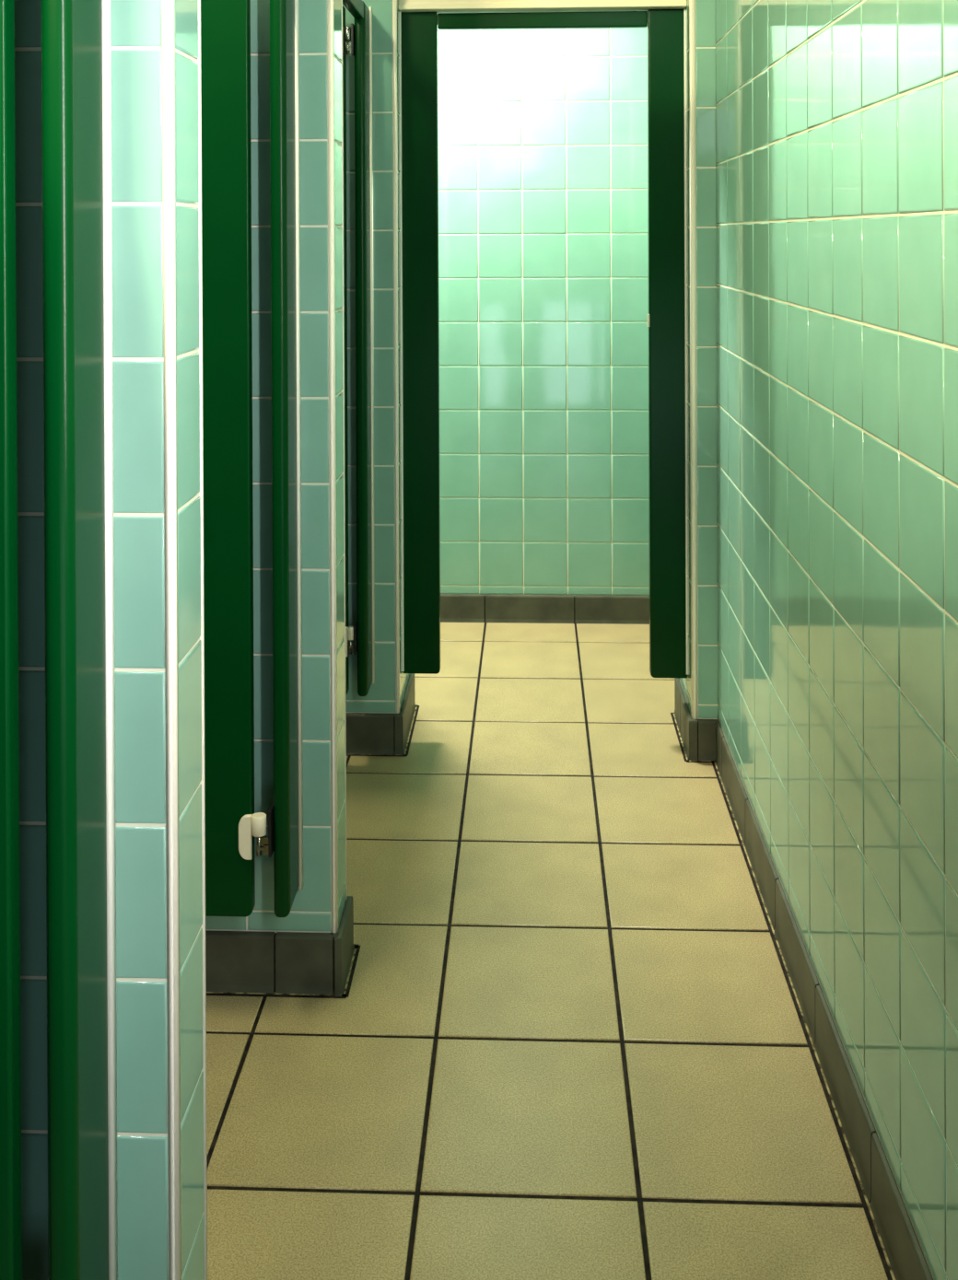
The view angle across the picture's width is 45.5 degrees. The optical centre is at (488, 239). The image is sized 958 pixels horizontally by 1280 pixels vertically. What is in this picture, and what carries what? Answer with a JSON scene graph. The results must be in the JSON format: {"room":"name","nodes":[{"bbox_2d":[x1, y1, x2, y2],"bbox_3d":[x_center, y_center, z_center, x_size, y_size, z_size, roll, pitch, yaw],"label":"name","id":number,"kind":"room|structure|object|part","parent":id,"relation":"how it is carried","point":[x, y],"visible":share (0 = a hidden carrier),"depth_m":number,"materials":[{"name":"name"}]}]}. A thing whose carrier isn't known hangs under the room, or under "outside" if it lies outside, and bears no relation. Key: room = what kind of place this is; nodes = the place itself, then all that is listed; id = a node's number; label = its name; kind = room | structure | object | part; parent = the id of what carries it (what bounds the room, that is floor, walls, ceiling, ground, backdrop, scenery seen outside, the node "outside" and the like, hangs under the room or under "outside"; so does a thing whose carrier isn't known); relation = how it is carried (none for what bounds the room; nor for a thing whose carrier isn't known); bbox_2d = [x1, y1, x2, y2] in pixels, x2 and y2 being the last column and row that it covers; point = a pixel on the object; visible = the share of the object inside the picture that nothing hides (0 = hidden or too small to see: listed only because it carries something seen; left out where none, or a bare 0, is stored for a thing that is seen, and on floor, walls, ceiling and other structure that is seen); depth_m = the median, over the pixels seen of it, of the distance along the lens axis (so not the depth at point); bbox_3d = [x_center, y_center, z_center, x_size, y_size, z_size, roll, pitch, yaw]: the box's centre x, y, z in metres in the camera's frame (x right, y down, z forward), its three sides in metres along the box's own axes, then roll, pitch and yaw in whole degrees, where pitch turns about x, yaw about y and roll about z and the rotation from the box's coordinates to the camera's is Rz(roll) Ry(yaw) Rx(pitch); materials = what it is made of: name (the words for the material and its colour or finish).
{"room":"public restroom","nodes":[
{"label":"public restroom","id":0,"kind":"room"},
{"bbox_2d":[14,0,207,1279],"bbox_3d":[-0.937,0.242,1.173,1.276,2.150,0.100,0,0,2],"label":"wall partition","id":1,"kind":"structure","parent":0,"point":[157,97],"depth_m":1.10,"materials":[{"name":"green tile"}]},
{"bbox_2d":[0,0,117,1279],"bbox_3d":[-0.704,0.281,0.722,0.657,1.720,0.784,0,0,2],"label":"door","id":2,"kind":"structure","parent":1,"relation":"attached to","point":[76,37],"depth_m":1.02,"materials":[{"name":"green laminate"}]},
{"bbox_3d":[-0.721,0.285,1.026,0.600,1.705,0.022,0,0,2],"label":"door","id":3,"kind":"part","parent":2,"relation":"part of","materials":[{"name":"green laminate"}]},
{"bbox_3d":[-0.382,0.278,1.057,0.028,1.720,0.090,0,0,2],"label":"post","id":4,"kind":"part","parent":2,"relation":"part of","materials":[{"name":"green laminate"}]},
{"bbox_3d":[-0.306,0.190,1.103,0.009,2.050,0.009,0,0,2],"label":"edge trim","id":5,"kind":"part","parent":1,"relation":"part of","materials":[{"name":"beige plastic"}]},
{"bbox_3d":[-0.303,0.190,1.194,0.009,2.050,0.009,0,0,2],"label":"edge trim","id":6,"kind":"part","parent":1,"relation":"part of","materials":[{"name":"beige plastic"}]},
{"bbox_2d":[205,0,346,932],"bbox_3d":[-0.903,0.238,2.068,1.276,2.150,0.107,0,0,2],"label":"wall partition","id":7,"kind":"structure","parent":0,"point":[319,906],"depth_m":1.99,"materials":[{"name":"green tile"}]},
{"bbox_2d":[200,0,302,917],"bbox_3d":[-0.675,0.277,1.610,0.667,1.720,0.791,0,0,2],"label":"door","id":8,"kind":"structure","parent":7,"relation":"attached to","point":[232,824],"depth_m":1.91,"materials":[{"name":"green laminate"}]},
{"bbox_3d":[-0.697,0.281,1.925,0.600,1.705,0.022,0,0,2],"label":"door","id":9,"kind":"part","parent":8,"relation":"part of","materials":[{"name":"green laminate"}]},
{"bbox_3d":[-0.348,0.274,1.949,0.028,1.720,0.090,0,0,2],"label":"post","id":10,"kind":"part","parent":8,"relation":"part of","materials":[{"name":"green laminate"}]},
{"bbox_2d":[205,673,418,998],"bbox_3d":[-0.871,1.261,2.612,1.311,0.100,1.232,0,0,2],"label":"baseboard","id":11,"kind":"structure","parent":7,"relation":"attached to","point":[238,963],"depth_m":1.99,"materials":[{"name":"grey tile"}]},
{"bbox_3d":[-0.272,0.186,1.994,0.009,2.050,0.009,0,0,2],"label":"edge trim","id":12,"kind":"part","parent":7,"relation":"part of","materials":[{"name":"beige plastic"}]},
{"bbox_3d":[-0.269,0.186,2.092,0.009,2.050,0.009,0,0,2],"label":"edge trim","id":13,"kind":"part","parent":7,"relation":"part of","materials":[{"name":"beige plastic"}]},
{"bbox_2d":[342,0,410,713],"bbox_3d":[-0.864,0.234,3.065,1.279,2.150,0.273,0,0,2],"label":"wall partition","id":14,"kind":"structure","parent":0,"point":[386,695],"depth_m":2.91,"materials":[{"name":"green tile"}]},
{"bbox_2d":[342,0,374,696],"bbox_3d":[-0.635,0.272,2.517,0.655,1.720,0.808,0,0,2],"label":"door","id":15,"kind":"structure","parent":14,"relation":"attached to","point":[362,633],"depth_m":2.82,"materials":[{"name":"green laminate"}]},
{"bbox_3d":[-0.650,0.277,2.839,0.600,1.705,0.022,0,0,2],"label":"door","id":16,"kind":"part","parent":15,"relation":"part of","materials":[{"name":"green laminate"}]},
{"bbox_3d":[-0.330,-0.563,2.500,0.024,0.040,0.634,0,0,2],"label":"rail","id":17,"kind":"part","parent":15,"relation":"part of","materials":[{"name":"green laminate"}]},
{"bbox_3d":[-0.313,0.270,2.863,0.028,1.720,0.090,0,0,2],"label":"post","id":18,"kind":"part","parent":15,"relation":"part of","materials":[{"name":"green laminate"}]},
{"bbox_3d":[-0.234,0.182,2.909,0.009,2.050,0.009,0,0,2],"label":"edge trim","id":19,"kind":"part","parent":14,"relation":"part of","materials":[{"name":"beige plastic"}]},
{"bbox_2d":[397,0,686,13],"bbox_3d":[0.140,-0.996,3.039,0.740,0.799,0.217,0,0,2],"label":"lintel","id":20,"kind":"object","parent":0,"point":[404,5],"visible":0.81,"depth_m":2.94,"materials":[{"name":"beige paint"}]},
{"bbox_2d":[398,8,687,678],"bbox_3d":[0.143,0.272,2.979,0.746,1.733,0.034,0,0,2],"label":"doorway frame","id":21,"kind":"object","parent":20,"relation":"attached to","point":[667,226],"visible":1,"depth_m":2.97,"materials":[{"name":"green laminate"}]},
{"bbox_3d":[-0.178,0.270,2.993,0.097,1.728,0.030,0,0,2],"label":"post","id":22,"kind":"part","parent":21,"relation":"part of","materials":[{"name":"green laminate"}]},
{"bbox_3d":[0.141,-0.571,2.978,0.544,0.041,0.026,0,0,2],"label":"rail","id":23,"kind":"part","parent":21,"relation":"part of","materials":[{"name":"green laminate"}]},
{"bbox_3d":[0.465,0.270,2.969,0.095,1.733,0.030,0,0,2],"label":"post","id":24,"kind":"part","parent":21,"relation":"part of","materials":[{"name":"green laminate"}]},
{"bbox_2d":[437,26,649,595],"bbox_3d":[-0.428,-0.047,3.964,2.082,2.700,0.121,0,0,2],"label":"wall","id":25,"kind":"structure","parent":0,"point":[543,275],"depth_m":3.88,"materials":[{"name":"green tile"}]},
{"bbox_2d":[440,593,649,624],"bbox_3d":[-0.425,1.257,3.903,2.082,0.092,0.013,0,0,2],"label":"baseboard","id":26,"kind":"structure","parent":25,"relation":"attached to","point":[454,608],"depth_m":3.88,"materials":[{"name":"grey tile"}]},
{"bbox_2d":[206,622,887,1279],"bbox_3d":[-0.513,1.315,1.594,2.282,0.003,4.835,0,0,2],"label":"floor","id":27,"kind":"structure","parent":0,"point":[567,1041],"depth_m":1.87,"materials":[{"name":"tile"}]},
{"bbox_2d":[678,0,717,719],"bbox_3d":[0.544,-0.047,3.000,0.065,2.700,0.274,0,0,2],"label":"wall","id":28,"kind":"structure","parent":0,"point":[700,687],"depth_m":2.87,"materials":[{"name":"green tile"}]},
{"bbox_3d":[0.514,-0.096,2.870,0.014,2.600,0.014,0,0,2],"label":"edge trim","id":29,"kind":"part","parent":28,"relation":"part of","materials":[{"name":"beige plastic"}]},
{"bbox_2d":[715,0,957,1279],"bbox_3d":[0.581,-0.040,1.546,0.121,2.700,4.635,0,0,2],"label":"wall","id":30,"kind":"structure","parent":0,"point":[836,121],"depth_m":1.63,"materials":[{"name":"green tile"}]},
{"bbox_2d":[670,678,932,1279],"bbox_3d":[0.470,1.262,1.191,0.086,0.100,3.905,0,0,2],"label":"baseboard","id":31,"kind":"structure","parent":30,"relation":"attached to","point":[899,1249],"depth_m":1.83,"materials":[{"name":"grey tile"}]}
]}

